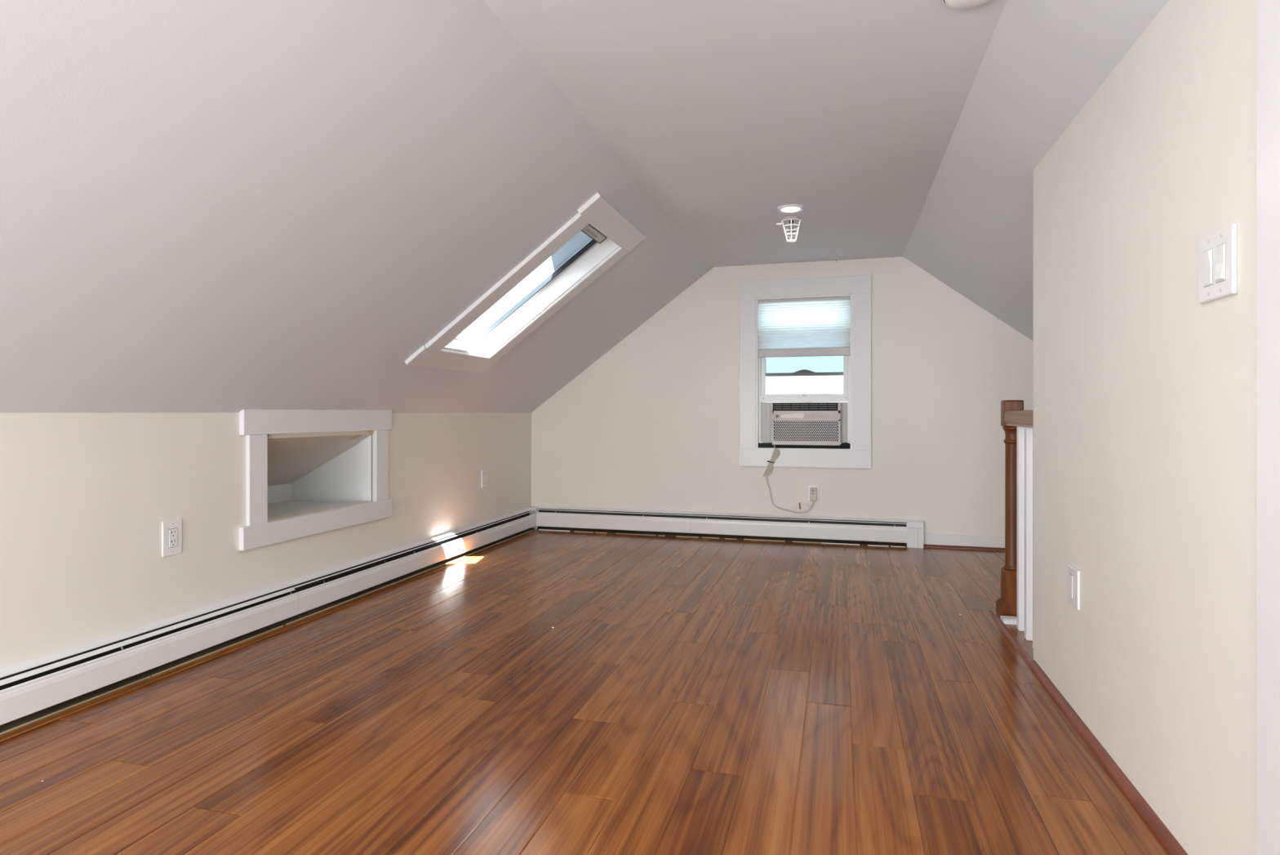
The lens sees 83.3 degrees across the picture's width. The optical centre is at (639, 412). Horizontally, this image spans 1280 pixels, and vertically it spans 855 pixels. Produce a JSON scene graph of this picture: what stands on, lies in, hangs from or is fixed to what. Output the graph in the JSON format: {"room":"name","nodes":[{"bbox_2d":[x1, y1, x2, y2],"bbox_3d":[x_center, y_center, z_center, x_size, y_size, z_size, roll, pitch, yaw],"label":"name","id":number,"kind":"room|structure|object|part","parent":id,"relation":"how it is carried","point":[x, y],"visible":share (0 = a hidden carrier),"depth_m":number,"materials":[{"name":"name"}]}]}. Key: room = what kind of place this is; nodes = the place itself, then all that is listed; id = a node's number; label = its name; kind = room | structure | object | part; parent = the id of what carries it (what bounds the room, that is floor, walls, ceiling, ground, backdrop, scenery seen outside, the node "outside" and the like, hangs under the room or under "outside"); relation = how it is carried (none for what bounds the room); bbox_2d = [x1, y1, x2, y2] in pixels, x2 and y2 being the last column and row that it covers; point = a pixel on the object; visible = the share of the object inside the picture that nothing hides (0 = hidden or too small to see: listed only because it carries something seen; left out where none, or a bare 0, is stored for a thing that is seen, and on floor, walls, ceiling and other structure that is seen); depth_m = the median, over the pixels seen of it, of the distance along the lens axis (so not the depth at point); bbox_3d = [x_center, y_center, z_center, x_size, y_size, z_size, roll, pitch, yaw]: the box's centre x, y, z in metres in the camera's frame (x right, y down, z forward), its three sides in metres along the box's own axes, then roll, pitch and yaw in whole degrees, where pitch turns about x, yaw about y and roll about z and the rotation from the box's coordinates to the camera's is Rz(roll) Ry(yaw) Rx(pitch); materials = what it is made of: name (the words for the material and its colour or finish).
{"room":"attic room","nodes":[
{"label":"attic room","id":0,"kind":"room"},
{"bbox_2d":[0,412,531,668],"bbox_3d":[-2.034,0.485,2.562,0.550,0.990,7.050,0,0,16],"label":"wall","id":1,"kind":"structure","parent":0,"point":[86,498],"depth_m":2.71,"materials":[{"name":"beige paint"}]},
{"bbox_2d":[161,519,182,556],"bbox_3d":[-1.720,0.460,2.647,0.010,0.128,0.080,0,0,16],"label":"outlet","id":2,"kind":"object","parent":1,"relation":"attached to","point":[171,531],"visible":1,"depth_m":2.64,"materials":[{"name":"white plastic"}]},
{"bbox_2d":[168,528,177,547],"bbox_3d":[-1.717,0.460,2.646,0.004,0.067,0.034,0,0,16],"label":"receptacle","id":3,"kind":"object","parent":2,"relation":"attached to","point":[172,531],"depth_m":2.65,"materials":[{"name":"white plastic"}]},
{"bbox_2d":[0,507,535,734],"bbox_3d":[-1.457,0.835,3.484,0.068,0.170,4.536,0,0,16],"label":"baseboard heater","id":4,"kind":"object","parent":1,"relation":"attached to","point":[39,687],"visible":1,"depth_m":2.74,"materials":[{"name":"white metal"}]},
{"bbox_3d":[-1.775,0.842,2.236,0.012,0.100,1.959,0,0,16],"label":"panel","id":5,"kind":"part","parent":4,"relation":"part of","materials":[{"name":"white metal"}]},
{"bbox_3d":[-1.168,0.842,4.421,0.012,0.100,2.575,0,0,16],"label":"panel","id":6,"kind":"part","parent":4,"relation":"part of","materials":[{"name":"white metal"}]},
{"bbox_2d":[267,499,348,516],"bbox_3d":[-1.802,0.481,3.404,0.546,0.006,1.047,0,0,16],"label":"niche shelf","id":7,"kind":"object","parent":1,"relation":"attached to","point":[276,508],"depth_m":3.67,"materials":[{"name":"white paint"}]},
{"bbox_2d":[239,408,391,550],"bbox_3d":[-1.520,0.271,3.437,0.074,0.585,1.013,0,0,16],"label":"trim","id":8,"kind":"structure","parent":1,"relation":"attached to","point":[256,424],"depth_m":3.25,"materials":[{"name":"white paint"}]},
{"bbox_2d":[481,469,487,487],"bbox_3d":[-1.074,0.454,4.975,0.010,0.122,0.080,0,0,16],"label":"outlet","id":9,"kind":"object","parent":1,"relation":"attached to","point":[484,472],"visible":1,"depth_m":4.96,"materials":[{"name":"white plastic"}]},
{"bbox_2d":[0,0,713,412],"bbox_3d":[-1.131,-0.563,2.311,1.661,1.268,7.050,0,0,16],"label":"ceiling","id":10,"kind":"structure","parent":0,"point":[206,206],"depth_m":2.10,"materials":[{"name":"grey paint"}]},
{"bbox_2d":[404,192,645,373],"bbox_3d":[-0.555,-0.619,3.717,1.007,0.772,0.795,0,0,16],"label":"window","id":11,"kind":"structure","parent":10,"relation":"attached to","point":[606,235],"depth_m":3.88,"materials":[{"name":"white paint"}]},
{"bbox_3d":[-0.940,-0.425,3.943,0.068,0.063,0.287,0,0,16],"label":"sash rail","id":12,"kind":"part","parent":11,"relation":"part of","materials":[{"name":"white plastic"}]},
{"bbox_3d":[-0.548,-0.697,3.994,0.795,0.597,0.020,0,0,16],"label":"sash","id":13,"kind":"part","parent":11,"relation":"part of","materials":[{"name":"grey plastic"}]},
{"bbox_2d":[551,230,592,271],"bbox_3d":[-0.397,-0.866,3.793,0.238,0.176,0.291,0,0,16],"label":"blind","id":14,"kind":"object","parent":11,"relation":"attached to","point":[581,260],"depth_m":3.91,"materials":[{"name":"blue fabric"}]},
{"bbox_2d":[0,528,1168,854],"bbox_3d":[0.267,0.950,1.898,4.440,0.060,7.000,0,0,16],"label":"floor","id":15,"kind":"structure","parent":0,"point":[683,695],"depth_m":2.11,"materials":[{"name":"brown wood"}]},
{"bbox_2d":[483,0,1007,266],"bbox_3d":[0.284,-1.142,1.919,1.364,0.120,7.050,0,0,16],"label":"ceiling","id":16,"kind":"structure","parent":0,"point":[729,113],"depth_m":2.48,"materials":[{"name":"grey paint"}]},
{"bbox_2d":[776,216,802,242],"bbox_3d":[0.834,-1.019,4.023,0.141,0.126,0.117,0,0,16],"label":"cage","id":17,"kind":"object","parent":16,"relation":"attached to","point":[791,220],"visible":1,"depth_m":4.00,"materials":[{"name":"grey plastic"}]},
{"bbox_3d":[0.846,-1.076,4.020,0.104,0.012,0.104,0,0,16],"label":"mounting plate","id":18,"kind":"part","parent":17,"relation":"part of","materials":[{"name":"grey plastic"}]},
{"bbox_2d":[777,204,804,213],"bbox_3d":[0.796,-1.077,3.806,0.142,0.011,0.142,0,0,16],"label":"recessed light","id":19,"kind":"object","parent":16,"relation":"in","point":[788,208],"visible":1,"depth_m":3.79,"materials":[{"name":"white plastic"}]},
{"bbox_2d":[943,0,990,9],"bbox_3d":[0.841,-1.064,1.827,0.132,0.036,0.132,0,0,16],"label":"smoke detector","id":20,"kind":"object","parent":16,"relation":"attached to","point":[955,4],"visible":1,"depth_m":1.85,"materials":[{"name":"white plastic"}]},
{"bbox_2d":[531,256,1033,536],"bbox_3d":[1.201,-0.080,5.245,4.430,2.120,0.150,0,0,16],"label":"wall","id":21,"kind":"structure","parent":0,"point":[653,423],"depth_m":5.21,"materials":[{"name":"beige paint"}]},
{"bbox_2d":[528,505,923,547],"bbox_3d":[0.529,0.829,5.314,2.919,0.182,0.075,0,0,16],"label":"baseboard heater","id":22,"kind":"object","parent":21,"relation":"attached to","point":[896,532],"visible":0.99,"depth_m":5.25,"materials":[{"name":"white metal"}]},
{"bbox_3d":[-0.222,0.836,5.497,1.233,0.112,0.012,0,0,16],"label":"panel","id":23,"kind":"part","parent":22,"relation":"part of","materials":[{"name":"white metal"}]},
{"bbox_3d":[0.519,0.829,5.341,2.745,0.182,0.030,0,0,16],"label":"plate","id":24,"kind":"part","parent":22,"relation":"part of","materials":[{"name":"white metal"}]},
{"bbox_3d":[1.101,0.836,5.130,1.510,0.112,0.012,0,0,16],"label":"panel","id":25,"kind":"part","parent":22,"relation":"part of","materials":[{"name":"white metal"}]},
{"bbox_2d":[738,275,871,468],"bbox_3d":[1.194,-0.287,5.231,0.927,1.354,0.160,0,0,16],"label":"window","id":26,"kind":"structure","parent":21,"relation":"in","point":[856,373],"depth_m":5.16,"materials":[{"name":"white paint"}]},
{"bbox_2d":[757,296,850,357],"bbox_3d":[1.177,-0.614,5.186,0.648,0.419,0.032,0,0,16],"label":"cellular shade","id":27,"kind":"object","parent":26,"relation":"attached to","point":[816,326],"visible":1,"depth_m":5.18,"materials":[{"name":"white fabric"}]},
{"bbox_3d":[1.177,-0.434,5.183,0.648,0.060,0.026,0,0,16],"label":"rail","id":28,"kind":"part","parent":27,"relation":"part of","materials":[{"name":"grey plastic"}]},
{"bbox_2d":[758,442,849,448],"bbox_3d":[1.178,0.233,5.187,0.646,0.045,0.053,0,0,16],"label":"seal","id":29,"kind":"object","parent":26,"relation":"on","point":[843,445],"visible":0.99,"depth_m":5.18,"materials":[{"name":"black rubber"}]},
{"bbox_2d":[760,401,848,513],"bbox_3d":[1.223,0.322,5.348,0.618,0.798,0.478,0,0,16],"label":"air conditioner","id":30,"kind":"object","parent":26,"relation":"in","point":[799,423],"visible":1,"depth_m":5.16,"materials":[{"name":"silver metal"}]},
{"bbox_2d":[760,402,772,442],"bbox_3d":[0.934,0.070,5.291,0.092,0.294,0.016,0,0,16],"label":"curtain","id":31,"kind":"object","parent":30,"relation":"hanging from","point":[766,407],"depth_m":5.29,"materials":[{"name":"plastic"}]},
{"bbox_3d":[1.077,0.473,5.179,0.339,0.496,0.036,0,0,16],"label":"power cord","id":32,"kind":"part","parent":30,"relation":"part of","materials":[{"name":"beige plastic"}]},
{"bbox_2d":[773,402,837,410],"bbox_3d":[1.183,-0.041,5.164,0.462,0.062,0.024,0,0,16],"label":"air vent","id":33,"kind":"object","parent":30,"relation":"attached to","point":[776,406],"depth_m":5.16,"materials":[{"name":"grey plastic"}]},
{"bbox_2d":[773,420,838,440],"bbox_3d":[1.187,0.129,5.158,0.451,0.142,0.005,0,0,16],"label":"grille","id":34,"kind":"object","parent":30,"relation":"attached to","point":[784,430],"depth_m":5.15,"materials":[{"name":"white plastic"}]},
{"bbox_3d":[1.187,0.078,5.154,0.476,0.308,0.012,0,0,16],"label":"panel","id":35,"kind":"part","parent":30,"relation":"part of","materials":[{"name":"silver metal"}]},
{"bbox_2d":[840,401,848,443],"bbox_3d":[1.459,0.070,5.145,0.056,0.294,0.016,0,0,16],"label":"curtain","id":36,"kind":"object","parent":30,"relation":"hanging from","point":[843,405],"depth_m":5.14,"materials":[{"name":"plastic"}]},
{"bbox_3d":[1.203,-0.282,5.273,0.614,0.024,0.026,0,0,16],"label":"sash","id":37,"kind":"part","parent":26,"relation":"part of","materials":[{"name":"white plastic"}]},
{"bbox_3d":[1.191,-0.107,5.233,0.614,0.058,0.030,0,0,16],"label":"sash","id":38,"kind":"part","parent":26,"relation":"part of","materials":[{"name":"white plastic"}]},
{"bbox_2d":[807,484,819,501],"bbox_3d":[1.241,0.575,5.151,0.083,0.120,0.010,0,0,16],"label":"outlet","id":39,"kind":"object","parent":21,"relation":"attached to","point":[809,486],"visible":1,"depth_m":5.15,"materials":[{"name":"white plastic"}]},
{"bbox_2d":[923,533,1004,547],"bbox_3d":[2.354,0.875,4.840,0.851,0.091,0.014,0,0,16],"label":"baseboard","id":40,"kind":"structure","parent":21,"relation":"attached to","point":[928,538],"depth_m":4.88,"materials":[{"name":"white paint"}]},
{"bbox_2d":[923,543,1004,551],"bbox_3d":[2.351,0.911,4.824,0.848,0.018,0.018,0,0,16],"label":"trim","id":41,"kind":"structure","parent":21,"relation":"attached to","point":[924,544],"depth_m":4.86,"materials":[{"name":"brown wood"}]},
{"bbox_2d":[902,0,1168,341],"bbox_3d":[1.740,-0.523,1.515,1.697,1.418,7.050,0,0,16],"label":"ceiling","id":42,"kind":"structure","parent":0,"point":[1043,61],"depth_m":2.55,"materials":[{"name":"grey paint"}]},
{"bbox_2d":[1033,0,1256,854],"bbox_3d":[0.891,0.046,0.440,0.115,1.868,4.525,0,0,16],"label":"wall","id":43,"kind":"structure","parent":0,"point":[1144,391],"depth_m":1.60,"materials":[{"name":"beige paint"}]},
{"bbox_2d":[990,608,1033,665],"bbox_3d":[1.600,0.929,2.960,0.180,0.042,0.760,0,0,16],"label":"trim","id":44,"kind":"structure","parent":43,"relation":"attached to","point":[1024,646],"depth_m":2.91,"materials":[{"name":"brown wood"}]},
{"bbox_2d":[1000,615,1016,624],"bbox_3d":[1.613,0.904,3.142,0.061,0.020,0.067,0,0,16],"label":"block","id":45,"kind":"object","parent":44,"relation":"on","point":[1009,620],"visible":0.8,"depth_m":3.12,"materials":[{"name":"white paint"}]},
{"bbox_2d":[995,400,1033,648],"bbox_3d":[1.606,0.428,2.969,0.112,0.971,0.731,0,0,16],"label":"stair railing","id":46,"kind":"object","parent":44,"relation":"on","point":[1016,599],"visible":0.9,"depth_m":3.02,"materials":[{"name":"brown wood"}]},
{"bbox_3d":[1.689,0.387,3.267,0.077,0.650,0.077,0,0,16],"label":"newel post","id":47,"kind":"part","parent":46,"relation":"part of","materials":[{"name":"brown wood"}]},
{"bbox_3d":[1.590,0.024,2.925,0.072,0.069,0.637,0,0,16],"label":"handrail","id":48,"kind":"part","parent":46,"relation":"part of","materials":[{"name":"brown wood"}]},
{"bbox_2d":[1067,564,1079,609],"bbox_3d":[1.305,0.524,2.168,0.010,0.116,0.096,0,0,16],"label":"outlet","id":49,"kind":"object","parent":43,"relation":"attached to","point":[1073,574],"visible":1,"depth_m":2.16,"materials":[{"name":"white plastic"}]},
{"bbox_2d":[1027,659,1188,854],"bbox_3d":[1.009,0.909,1.124,0.022,0.022,3.105,0,0,16],"label":"trim","id":50,"kind":"structure","parent":43,"relation":"attached to","point":[1152,820],"depth_m":1.82,"materials":[{"name":"brown wood"}]},
{"bbox_2d":[1199,223,1237,303],"bbox_3d":[1.074,-0.275,1.345,0.014,0.126,0.130,0,0,16],"label":"wall switch","id":51,"kind":"object","parent":43,"relation":"attached to","point":[1218,251],"visible":1,"depth_m":1.33,"materials":[{"name":"white plastic"}]},
{"bbox_3d":[1.081,-0.275,1.367,0.003,0.068,0.035,0,0,16],"label":"rocker frame","id":52,"kind":"part","parent":51,"relation":"part of","materials":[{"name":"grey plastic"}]},
{"bbox_3d":[1.068,-0.275,1.322,0.003,0.068,0.035,0,0,16],"label":"rocker frame","id":53,"kind":"part","parent":51,"relation":"part of","materials":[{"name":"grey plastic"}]},
{"bbox_2d":[1256,0,1279,854],"bbox_3d":[1.020,0.017,1.150,0.016,1.806,0.092,0,0,16],"label":"trim","id":54,"kind":"structure","parent":43,"relation":"attached to","point":[1268,11],"depth_m":1.16,"materials":[{"name":"white paint"}]},
{"label":"outside","id":55,"kind":"structure","parent":0,"visible":0},
{"bbox_3d":[5.347,7.020,19.272,120.000,0.200,120.000,0,0,16],"label":"ground","id":56,"kind":"structure","parent":55,"visible":0},
{"bbox_2d":[831,391,843,393],"bbox_3d":[9.614,3.070,26.650,4.920,7.700,6.700,0,0,16],"label":"house","id":57,"kind":"structure","parent":56,"relation":"on","point":[831,392],"depth_m":27.20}
]}

